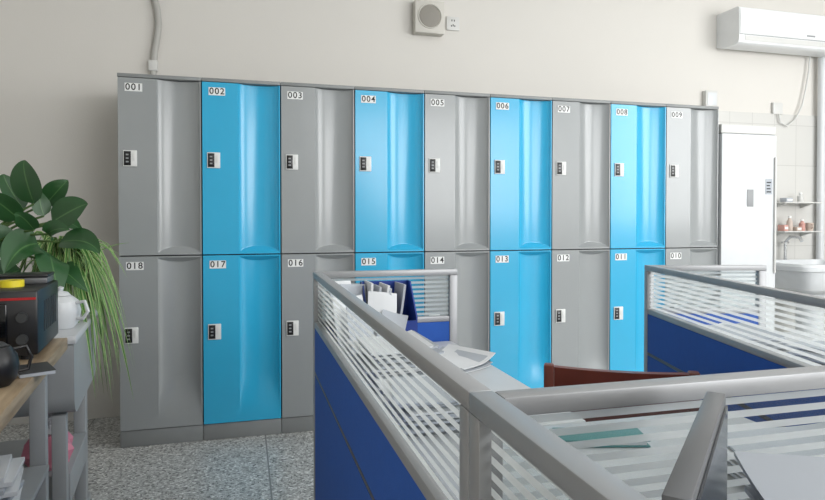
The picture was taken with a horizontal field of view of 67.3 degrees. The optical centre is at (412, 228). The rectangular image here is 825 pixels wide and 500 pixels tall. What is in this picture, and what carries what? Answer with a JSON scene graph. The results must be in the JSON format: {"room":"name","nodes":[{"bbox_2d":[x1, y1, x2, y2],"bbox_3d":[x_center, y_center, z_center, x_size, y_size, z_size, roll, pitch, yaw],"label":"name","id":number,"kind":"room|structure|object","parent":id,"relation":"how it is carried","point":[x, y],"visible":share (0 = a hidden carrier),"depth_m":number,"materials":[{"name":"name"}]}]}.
{"room":"office","nodes":[
{"label":"office","id":0,"kind":"room"},
{"bbox_2d":[0,417,313,499],"bbox_3d":[1.837,1.148,0.599,6.950,0.100,7.550,0,1,-15],"label":"floor","id":1,"kind":"structure","parent":0,"point":[274,466],"depth_m":2.75,"materials":[{"name":"stone"}]},
{"bbox_2d":[0,338,67,499],"bbox_3d":[-1.088,0.715,1.040,0.700,0.750,1.500,0,1,-21],"label":"work table","id":2,"kind":"object","parent":1,"relation":"on","point":[35,477],"visible":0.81,"depth_m":1.69,"materials":[{"name":"brown wood"}]},
{"bbox_2d":[0,454,24,499],"bbox_3d":[-0.981,0.609,1.435,0.141,0.107,0.188,0,1,-21],"label":"stack","id":3,"kind":"object","parent":2,"relation":"on","point":[11,469],"visible":1,"depth_m":1.44,"materials":[{"name":"grey paper"}]},
{"bbox_2d":[0,341,32,387],"bbox_3d":[-0.890,0.283,1.320,0.116,0.104,0.094,0,1,-7],"label":"kettle","id":4,"kind":"object","parent":2,"relation":"on","point":[9,360],"visible":1,"depth_m":1.31,"materials":[{"name":"black metal"}]},
{"bbox_2d":[0,280,57,359],"bbox_3d":[-1.194,0.242,1.603,0.441,0.175,0.338,0,1,-21],"label":"toaster oven","id":5,"kind":"object","parent":2,"relation":"on","point":[29,312],"visible":0.89,"depth_m":1.56,"materials":[{"name":"black plastic"}]},
{"bbox_2d":[0,279,24,287],"bbox_3d":[-1.067,0.145,1.650,0.058,0.017,0.058,0,1,-15],"label":"tape roll","id":6,"kind":"object","parent":5,"relation":"on","point":[10,283],"visible":1,"depth_m":1.63,"materials":[{"name":"yellow plastic"}]},
{"bbox_2d":[0,271,53,283],"bbox_3d":[-1.089,0.139,1.749,0.124,0.026,0.104,0,1,-21],"label":"plastic box","id":7,"kind":"object","parent":5,"relation":"on","point":[29,277],"visible":0.89,"depth_m":1.72,"materials":[{"name":"black plastic"}]},
{"bbox_2d":[20,465,48,499],"bbox_3d":[-1.069,0.678,1.020,0.618,0.015,1.290,0,1,-21],"label":"shelf","id":8,"kind":"object","parent":2,"relation":"attached to","point":[33,476],"depth_m":1.63,"materials":[{"name":"metal"}]},
{"bbox_2d":[17,362,55,378],"bbox_3d":[-0.879,0.327,1.440,0.072,0.010,0.102,-1,1,-40],"label":"notepad","id":9,"kind":"object","parent":2,"relation":"on","point":[41,368],"visible":0.75,"depth_m":1.42,"materials":[{"name":"grey paper"}]},
{"bbox_2d":[0,310,97,499],"bbox_3d":[-1.467,0.698,2.041,0.720,0.750,0.600,0,1,-21],"label":"desk","id":10,"kind":"object","parent":1,"relation":"on","point":[68,387],"visible":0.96,"depth_m":1.94,"materials":[{"name":"laminate"}]},
{"bbox_2d":[21,414,73,470],"bbox_3d":[-1.187,0.679,2.021,0.134,0.185,0.140,0,1,24],"label":"plastic bag","id":11,"kind":"object","parent":10,"relation":"on","point":[25,453],"visible":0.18,"depth_m":1.98,"materials":[{"name":"pink plastic"}]},
{"bbox_2d":[0,160,99,291],"bbox_3d":[-1.305,0.045,2.070,0.511,0.553,0.248,0,1,-2],"label":"leaf plant","id":12,"kind":"object","parent":10,"relation":"on","point":[23,186],"visible":0.97,"depth_m":2.09,"materials":[{"name":"plant"}]},
{"bbox_2d":[58,286,89,329],"bbox_3d":[-1.145,0.254,2.016,0.176,0.137,0.120,1,1,37],"label":"teapot","id":13,"kind":"object","parent":10,"relation":"on","point":[69,308],"visible":0.59,"depth_m":1.99,"materials":[{"name":"white ceramic"}]},
{"bbox_2d":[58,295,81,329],"bbox_3d":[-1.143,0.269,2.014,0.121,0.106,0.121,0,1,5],"label":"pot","id":14,"kind":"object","parent":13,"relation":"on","point":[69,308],"depth_m":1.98,"materials":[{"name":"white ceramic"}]},
{"bbox_2d":[17,231,133,398],"bbox_3d":[-1.231,0.324,2.242,0.397,0.641,0.377,0,1,23],"label":"spider plant","id":15,"kind":"object","parent":10,"relation":"on","point":[87,261],"visible":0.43,"depth_m":2.23,"materials":[{"name":"green plant"}]},
{"bbox_2d":[119,254,203,447],"bbox_3d":[-1.284,0.589,3.249,0.379,0.924,0.488,0,1,-15],"label":"locker","id":16,"kind":"object","parent":1,"relation":"on","point":[161,296],"visible":0.98,"depth_m":3.03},
{"bbox_2d":[117,73,202,255],"bbox_3d":[-1.284,-0.311,3.233,0.380,0.874,0.488,0,1,-15],"label":"locker","id":17,"kind":"object","parent":16,"relation":"on","point":[160,176],"visible":0.99,"depth_m":3.02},
{"bbox_2d":[203,253,280,440],"bbox_3d":[-0.916,0.587,3.349,0.379,0.924,0.488,0,1,-15],"label":"locker","id":18,"kind":"object","parent":1,"relation":"on","point":[242,292],"visible":1,"depth_m":3.13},
{"bbox_2d":[201,77,279,253],"bbox_3d":[-0.916,-0.313,3.333,0.380,0.874,0.488,0,1,-15],"label":"locker","id":19,"kind":"object","parent":18,"relation":"on","point":[241,118],"visible":1,"depth_m":3.11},
{"bbox_2d":[280,252,353,433],"bbox_3d":[-0.549,0.586,3.449,0.379,0.924,0.488,0,1,-15],"label":"locker","id":20,"kind":"object","parent":1,"relation":"on","point":[297,269],"visible":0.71,"depth_m":3.20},
{"bbox_2d":[280,82,354,252],"bbox_3d":[-0.549,-0.315,3.434,0.380,0.874,0.488,0,1,-15],"label":"locker","id":21,"kind":"object","parent":20,"relation":"on","point":[317,120],"visible":0.98,"depth_m":3.21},
{"bbox_2d":[353,251,423,315],"bbox_3d":[-0.181,0.584,3.550,0.379,0.924,0.488,0,1,-15],"label":"locker","id":22,"kind":"object","parent":1,"relation":"on","point":[407,260],"visible":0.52,"depth_m":3.34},
{"bbox_2d":[354,86,423,251],"bbox_3d":[-0.181,-0.317,3.534,0.380,0.874,0.488,0,1,-15],"label":"locker","id":23,"kind":"object","parent":22,"relation":"on","point":[388,122],"visible":0.98,"depth_m":3.31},
{"bbox_2d":[322,269,456,343],"bbox_3d":[-0.062,0.598,1.789,0.398,0.958,0.022,0,1,-15],"label":"cubicle partition","id":24,"kind":"structure","parent":1,"relation":"on","point":[436,328],"depth_m":1.81,"materials":[{"name":"metal"}]},
{"bbox_2d":[422,250,488,360],"bbox_3d":[0.187,0.582,3.650,0.379,0.924,0.488,0,1,-15],"label":"locker","id":25,"kind":"object","parent":1,"relation":"on","point":[472,267],"visible":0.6,"depth_m":3.47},
{"bbox_2d":[424,90,489,250],"bbox_3d":[0.187,-0.318,3.634,0.380,0.874,0.488,0,1,-15],"label":"locker","id":26,"kind":"object","parent":25,"relation":"on","point":[456,124],"visible":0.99,"depth_m":3.41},
{"bbox_2d":[352,341,585,438],"bbox_3d":[0.035,0.708,1.413,0.365,0.750,0.740,0,1,-15],"label":"desk","id":27,"kind":"object","parent":1,"relation":"on","point":[493,378],"visible":0.07,"depth_m":1.34,"materials":[{"name":"laminate"}]},
{"bbox_2d":[330,288,347,342],"bbox_3d":[-0.184,0.242,1.624,0.045,0.170,0.077,1,1,35],"label":"booklet","id":28,"kind":"object","parent":27,"relation":"on","point":[331,295],"visible":0.06,"depth_m":1.60,"materials":[{"name":"grey paper"}]},
{"bbox_2d":[329,281,350,337],"bbox_3d":[-0.191,0.234,1.681,0.048,0.184,0.080,1,1,45],"label":"booklet","id":29,"kind":"object","parent":27,"relation":"on","point":[338,282],"visible":0.09,"depth_m":1.69,"materials":[{"name":"paper"}]},
{"bbox_2d":[332,297,352,356],"bbox_3d":[-0.176,0.250,1.569,0.048,0.156,0.076,0,1,25],"label":"booklet","id":30,"kind":"object","parent":27,"relation":"on","point":[335,298],"visible":0.34,"depth_m":1.56,"materials":[{"name":"paper"}]},
{"bbox_2d":[340,284,366,302],"bbox_3d":[-0.156,0.237,1.670,0.095,0.178,0.055,-1,1,-39],"label":"booklet","id":31,"kind":"object","parent":27,"relation":"on","point":[356,289],"visible":0.14,"depth_m":1.69,"materials":[{"name":"grey paper"}]},
{"bbox_2d":[346,307,373,352],"bbox_3d":[-0.126,0.261,1.556,0.095,0.133,0.054,-1,1,-43],"label":"booklet","id":32,"kind":"object","parent":27,"relation":"on","point":[347,309],"visible":0.23,"depth_m":1.55,"materials":[{"name":"grey paper"}]},
{"bbox_2d":[368,291,396,335],"bbox_3d":[-0.084,0.246,1.653,0.101,0.160,0.046,0,1,-23],"label":"booklet","id":33,"kind":"object","parent":27,"relation":"on","point":[379,301],"visible":0.43,"depth_m":1.66,"materials":[{"name":"paper"}]},
{"bbox_2d":[360,280,417,332],"bbox_3d":[-0.067,0.238,1.712,0.140,0.180,0.100,0,1,-15],"label":"file holder","id":34,"kind":"object","parent":27,"relation":"on","point":[409,308],"visible":0.27,"depth_m":1.74,"materials":[{"name":"blue plastic"}]},
{"bbox_2d":[364,281,373,303],"bbox_3d":[-0.121,0.233,1.697,0.015,0.175,0.080,0,1,-15],"label":"booklet","id":35,"kind":"object","parent":34,"relation":"in","point":[369,285],"visible":0.26,"depth_m":1.69,"materials":[{"name":"paper"}]},
{"bbox_2d":[373,284,381,291],"bbox_3d":[-0.104,0.238,1.702,0.026,0.165,0.080,0,1,-15],"label":"booklet","id":36,"kind":"object","parent":34,"relation":"in","point":[376,288],"visible":0.16,"depth_m":1.70,"materials":[{"name":"grey paper"}]},
{"bbox_2d":[379,282,389,293],"bbox_3d":[-0.086,0.235,1.707,0.033,0.170,0.080,0,1,-15],"label":"booklet","id":37,"kind":"object","parent":34,"relation":"in","point":[385,288],"visible":0.2,"depth_m":1.69,"materials":[{"name":"paper"}]},
{"bbox_2d":[394,282,405,313],"bbox_3d":[-0.041,0.235,1.719,0.030,0.170,0.080,0,1,-15],"label":"booklet","id":38,"kind":"object","parent":34,"relation":"in","point":[399,288],"visible":0.38,"depth_m":1.71,"materials":[{"name":"grey paper"}]},
{"bbox_2d":[377,309,407,335],"bbox_3d":[-0.056,0.270,1.627,0.063,0.112,0.088,0,1,22],"label":"booklet","id":39,"kind":"object","parent":27,"relation":"on","point":[400,320],"visible":0.29,"depth_m":1.65,"materials":[{"name":"grey paper"}]},
{"bbox_2d":[346,330,443,393],"bbox_3d":[-0.043,0.285,1.356,0.181,0.096,0.220,0,1,-21],"label":"paper stack","id":40,"kind":"object","parent":27,"relation":"on","point":[432,345],"visible":0.3,"depth_m":1.29,"materials":[{"name":"white paper"}]},
{"bbox_2d":[377,374,459,434],"bbox_3d":[0.027,0.306,1.115,0.169,0.064,0.204,0,1,-10],"label":"paper stack","id":41,"kind":"object","parent":27,"relation":"on","point":[444,394],"visible":0.44,"depth_m":1.04,"materials":[{"name":"white paper"}]},
{"bbox_2d":[440,344,494,372],"bbox_3d":[0.094,0.315,1.506,0.146,0.031,0.165,-1,1,-44],"label":"paper stack","id":42,"kind":"object","parent":27,"relation":"on","point":[467,359],"visible":0.46,"depth_m":1.51,"materials":[{"name":"white paper"}]},
{"bbox_2d":[313,272,648,499],"bbox_3d":[0.008,0.616,0.735,0.022,0.958,2.093,0,1,-15],"label":"wall","id":43,"kind":"structure","parent":1,"relation":"on","point":[361,452],"depth_m":0.75,"materials":[{"name":"metal"}]},
{"bbox_2d":[487,249,550,387],"bbox_3d":[0.555,0.580,3.750,0.379,0.924,0.488,0,1,-15],"label":"locker","id":44,"kind":"object","parent":1,"relation":"on","point":[519,280],"visible":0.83,"depth_m":3.54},
{"bbox_2d":[489,94,551,249],"bbox_3d":[0.555,-0.320,3.735,0.380,0.874,0.488,0,1,-15],"label":"locker","id":45,"kind":"object","parent":44,"relation":"on","point":[520,126],"visible":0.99,"depth_m":3.52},
{"bbox_2d":[548,249,609,369],"bbox_3d":[0.923,0.579,3.851,0.379,0.924,0.488,0,1,-15],"label":"locker","id":46,"kind":"object","parent":1,"relation":"on","point":[580,278],"visible":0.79,"depth_m":3.64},
{"bbox_2d":[551,97,610,248],"bbox_3d":[0.923,-0.322,3.835,0.380,0.874,0.488,0,1,-15],"label":"locker","id":47,"kind":"object","parent":46,"relation":"on","point":[580,200],"visible":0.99,"depth_m":3.62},
{"bbox_2d":[410,411,753,499],"bbox_3d":[0.332,0.718,0.867,0.650,0.750,0.462,0,1,-15],"label":"desk","id":48,"kind":"object","parent":1,"relation":"on","point":[741,420],"visible":0.02,"depth_m":0.93,"materials":[{"name":"laminate"}]},
{"bbox_2d":[552,428,650,447],"bbox_3d":[0.301,0.334,0.995,0.140,0.012,0.060,0,1,0],"label":"folder","id":49,"kind":"object","parent":48,"relation":"on","point":[634,431],"visible":0.45,"depth_m":0.98,"materials":[{"name":"plastic"}]},
{"bbox_2d":[727,422,824,486],"bbox_3d":[0.536,0.318,0.836,0.213,0.049,0.235,0,1,-4],"label":"paper stack","id":50,"kind":"object","parent":48,"relation":"on","point":[756,432],"visible":0.28,"depth_m":0.88,"materials":[{"name":"white paper"}]},
{"bbox_2d":[544,363,699,421],"bbox_3d":[0.556,0.709,1.720,0.366,0.738,0.408,0,1,14],"label":"wooden chair","id":51,"kind":"object","parent":1,"relation":"on","point":[554,375],"visible":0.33,"depth_m":1.53,"materials":[{"name":"red paint"}]},
{"bbox_2d":[609,248,664,371],"bbox_3d":[1.290,0.577,3.951,0.379,0.924,0.488,0,1,-15],"label":"locker","id":52,"kind":"object","parent":1,"relation":"on","point":[627,265],"visible":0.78,"depth_m":3.71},
{"bbox_2d":[607,101,665,248],"bbox_3d":[1.290,-0.324,3.935,0.380,0.874,0.488,0,1,-15],"label":"locker","id":53,"kind":"object","parent":52,"relation":"on","point":[637,129],"visible":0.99,"depth_m":3.72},
{"bbox_2d":[495,365,824,499],"bbox_3d":[0.407,0.618,0.627,0.690,0.958,0.022,0,1,-15],"label":"wall","id":54,"kind":"structure","parent":1,"relation":"on","point":[545,400],"depth_m":0.57,"materials":[{"name":"metal"}]},
{"bbox_2d":[663,247,716,307],"bbox_3d":[1.658,0.575,4.051,0.379,0.924,0.488,0,1,-15],"label":"locker","id":55,"kind":"object","parent":1,"relation":"on","point":[679,255],"visible":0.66,"depth_m":3.84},
{"bbox_2d":[665,104,718,247],"bbox_3d":[1.658,-0.325,4.036,0.380,0.874,0.488,0,1,-15],"label":"locker","id":56,"kind":"object","parent":55,"relation":"on","point":[691,186],"visible":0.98,"depth_m":3.83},
{"bbox_2d":[654,265,766,326],"bbox_3d":[0.944,0.595,1.982,0.360,0.958,0.022,0,1,-1],"label":"wall","id":57,"kind":"structure","parent":1,"relation":"on","point":[760,276],"depth_m":1.97,"materials":[{"name":"metal"}]},
{"bbox_2d":[644,265,824,426],"bbox_3d":[0.764,0.604,1.415,0.024,0.958,1.150,0,1,-1],"label":"wall","id":58,"kind":"structure","parent":1,"relation":"on","point":[673,343],"depth_m":1.50,"materials":[{"name":"metal"}]},
{"bbox_2d":[713,124,776,329],"bbox_3d":[2.088,0.185,4.175,0.425,1.700,0.472,0,1,-15],"label":"cabinet","id":59,"kind":"object","parent":1,"relation":"on","point":[747,159],"visible":0.48,"depth_m":3.95,"materials":[{"name":"white metal"}]},
{"bbox_2d":[770,332,821,356],"bbox_3d":[1.025,0.708,1.425,0.478,0.750,1.055,0,1,-1],"label":"desk","id":60,"kind":"object","parent":1,"relation":"on","point":[790,333],"visible":0.13,"depth_m":1.86,"materials":[{"name":"laminate"}]},
{"bbox_2d":[700,323,786,349],"bbox_3d":[0.912,0.304,1.774,0.245,0.045,0.266,0,1,-1],"label":"paper stack","id":61,"kind":"object","parent":60,"relation":"on","point":[724,324],"visible":0.28,"depth_m":1.71,"materials":[{"name":"white paper"}]},
{"bbox_2d":[785,335,824,365],"bbox_3d":[1.046,0.303,1.479,0.250,0.057,0.276,0,1,-16],"label":"paper stack","id":62,"kind":"object","parent":60,"relation":"on","point":[814,340],"visible":0.41,"depth_m":1.51,"materials":[{"name":"white paper"}]},
{"bbox_2d":[775,235,824,334],"bbox_3d":[2.816,0.542,4.354,0.700,0.980,0.524,0,1,-15],"label":"basin","id":63,"kind":"object","parent":1,"relation":"on","point":[806,276],"visible":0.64,"depth_m":4.22,"materials":[{"name":"white ceramic"}]},
{"bbox_2d":[781,235,802,259],"bbox_3d":[2.771,0.139,4.512,0.060,0.180,0.160,0,1,-15],"label":"faucet","id":64,"kind":"object","parent":63,"relation":"on","point":[789,237],"depth_m":4.57,"materials":[{"name":"silver metal"}]},
{"bbox_3d":[0.473,0.727,0.331,0.640,0.750,0.566,0,1,-15],"label":"desk","id":65,"kind":"object","parent":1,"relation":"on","visible":0},
{"bbox_2d":[662,391,727,499],"bbox_3d":[0.181,0.244,0.431,0.052,0.212,0.228,1,1,31],"label":"monitor","id":66,"kind":"object","parent":65,"relation":"on","point":[699,472],"visible":1,"depth_m":0.40,"materials":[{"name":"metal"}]},
{"bbox_3d":[0.364,0.308,0.443,0.200,0.084,0.196,0,1,10],"label":"document tray","id":67,"kind":"object","parent":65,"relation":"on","visible":0},
{"bbox_2d":[734,451,824,499],"bbox_3d":[0.365,0.231,0.441,0.208,0.069,0.213,0,1,10],"label":"paper stack","id":68,"kind":"object","parent":67,"relation":"on","point":[770,476],"visible":1,"depth_m":0.51,"materials":[{"name":"white paper"}]},
{"bbox_2d":[0,0,824,424],"bbox_3d":[0.857,-0.515,4.164,6.950,3.100,0.100,0,1,-15],"label":"wall","id":69,"kind":"structure","parent":0,"point":[61,61],"depth_m":3.74,"materials":[{"name":"paint"}]},
{"bbox_2d":[148,0,161,74],"bbox_3d":[-1.462,-0.208,3.465,0.126,2.510,0.037,0,1,-15],"label":"conduit pipe","id":70,"kind":"object","parent":69,"relation":"attached to","point":[152,63],"visible":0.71,"depth_m":3.44,"materials":[{"name":"white plastic"}]},
{"bbox_2d":[413,0,443,36],"bbox_3d":[0.100,-1.310,3.855,0.190,0.200,0.070,0,1,-15],"label":"wall speaker","id":71,"kind":"object","parent":69,"relation":"attached to","point":[428,16],"visible":1,"depth_m":3.82},
{"bbox_2d":[419,5,440,26],"bbox_3d":[0.108,-1.313,3.825,0.136,0.136,0.007,0,1,-15],"label":"speaker grille","id":72,"kind":"object","parent":71,"relation":"attached to","point":[429,15],"depth_m":3.82,"materials":[{"name":"white plastic"}]},
{"bbox_2d":[446,16,458,30],"bbox_3d":[0.256,-1.300,3.928,0.086,0.086,0.012,0,1,-15],"label":"wall socket","id":73,"kind":"object","parent":69,"relation":"attached to","point":[452,23],"visible":1,"depth_m":3.92,"materials":[{"name":"white plastic"}]},
{"bbox_2d":[702,90,717,106],"bbox_3d":[2.126,-0.926,4.429,0.100,0.120,0.042,0,1,-15],"label":"junction box","id":74,"kind":"object","parent":69,"relation":"attached to","point":[710,97],"visible":0.78,"depth_m":4.41,"materials":[{"name":"white plastic"}]},
{"bbox_2d":[716,6,824,126],"bbox_3d":[2.664,-1.145,4.481,0.930,0.780,0.217,0,1,-15],"label":"air conditioner","id":75,"kind":"object","parent":69,"relation":"attached to","point":[738,28],"visible":1,"depth_m":4.36,"materials":[{"name":"white plastic"}]},
{"bbox_2d":[719,111,824,334],"bbox_3d":[2.970,0.086,4.693,2.399,1.880,0.012,0,1,-15],"label":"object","id":76,"kind":"structure","parent":69,"relation":"attached to","point":[796,144],"depth_m":4.65,"materials":[{"name":"white tile"}]},
{"bbox_2d":[771,102,782,114],"bbox_3d":[2.703,-0.892,4.597,0.086,0.086,0.022,0,1,-15],"label":"wall socket","id":77,"kind":"object","parent":69,"relation":"attached to","point":[776,108],"visible":1,"depth_m":4.59,"materials":[{"name":"white plastic"}]},
{"bbox_2d":[776,231,821,235],"bbox_3d":[2.828,0.037,4.574,0.340,0.045,0.140,0,1,-15],"label":"wall shelf","id":78,"kind":"object","parent":69,"relation":"attached to","point":[802,233],"visible":0.75,"depth_m":4.55,"materials":[{"name":"white plastic"}]},
{"bbox_2d":[778,225,787,230],"bbox_3d":[2.709,-0.007,4.532,0.040,0.045,0.062,0,1,-15],"label":"soap box","id":79,"kind":"object","parent":78,"relation":"on","point":[780,227],"visible":1,"depth_m":4.51,"materials":[{"name":"pink plastic"}]},
{"bbox_2d":[786,216,792,230],"bbox_3d":[2.766,-0.040,4.548,0.042,0.110,0.042,0,1,-15],"label":"bottle","id":80,"kind":"object","parent":78,"relation":"on","point":[789,222],"visible":0.94,"depth_m":4.53,"materials":[{"name":"brown plastic"}]},
{"bbox_2d":[793,227,801,230],"bbox_3d":[2.824,0.000,4.564,0.045,0.030,0.062,0,1,-15],"label":"soap box","id":81,"kind":"object","parent":78,"relation":"on","point":[794,228],"visible":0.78,"depth_m":4.54,"materials":[{"name":"white plastic"}]},
{"bbox_2d":[799,219,804,230],"bbox_3d":[2.877,-0.028,4.579,0.042,0.085,0.042,0,1,-15],"label":"bottle","id":82,"kind":"object","parent":78,"relation":"on","point":[801,224],"visible":0.92,"depth_m":4.56,"materials":[{"name":"pink plastic"}]},
{"bbox_2d":[805,223,813,230],"bbox_3d":[2.939,-0.015,4.591,0.056,0.060,0.070,1,1,37],"label":"cup","id":83,"kind":"object","parent":78,"relation":"on","point":[808,226],"visible":1,"depth_m":4.58,"materials":[{"name":"brown ceramic"}]},
{"bbox_2d":[777,202,821,207],"bbox_3d":[2.825,-0.174,4.570,0.340,0.045,0.140,0,1,-15],"label":"wall shelf","id":84,"kind":"object","parent":69,"relation":"attached to","point":[802,204],"visible":0.8,"depth_m":4.57,"materials":[{"name":"white plastic"}]},
{"bbox_2d":[780,198,792,201],"bbox_3d":[2.736,-0.211,4.536,0.060,0.030,0.062,0,1,-15],"label":"soap box","id":85,"kind":"object","parent":84,"relation":"on","point":[781,199],"visible":0.96,"depth_m":4.51,"materials":[{"name":"white plastic"}]},
{"bbox_2d":[797,193,803,201],"bbox_3d":[2.859,-0.232,4.570,0.042,0.070,0.042,0,1,-15],"label":"bottle","id":86,"kind":"object","parent":84,"relation":"on","point":[800,198],"visible":0.87,"depth_m":4.56,"materials":[{"name":"white plastic"}]},
{"bbox_2d":[816,57,824,258],"bbox_3d":[3.073,-0.128,4.672,0.052,2.309,0.052,0,1,-15],"label":"drain pipe","id":87,"kind":"object","parent":69,"relation":"attached to","point":[820,186],"visible":0.63,"depth_m":4.65,"materials":[{"name":"white plastic"}]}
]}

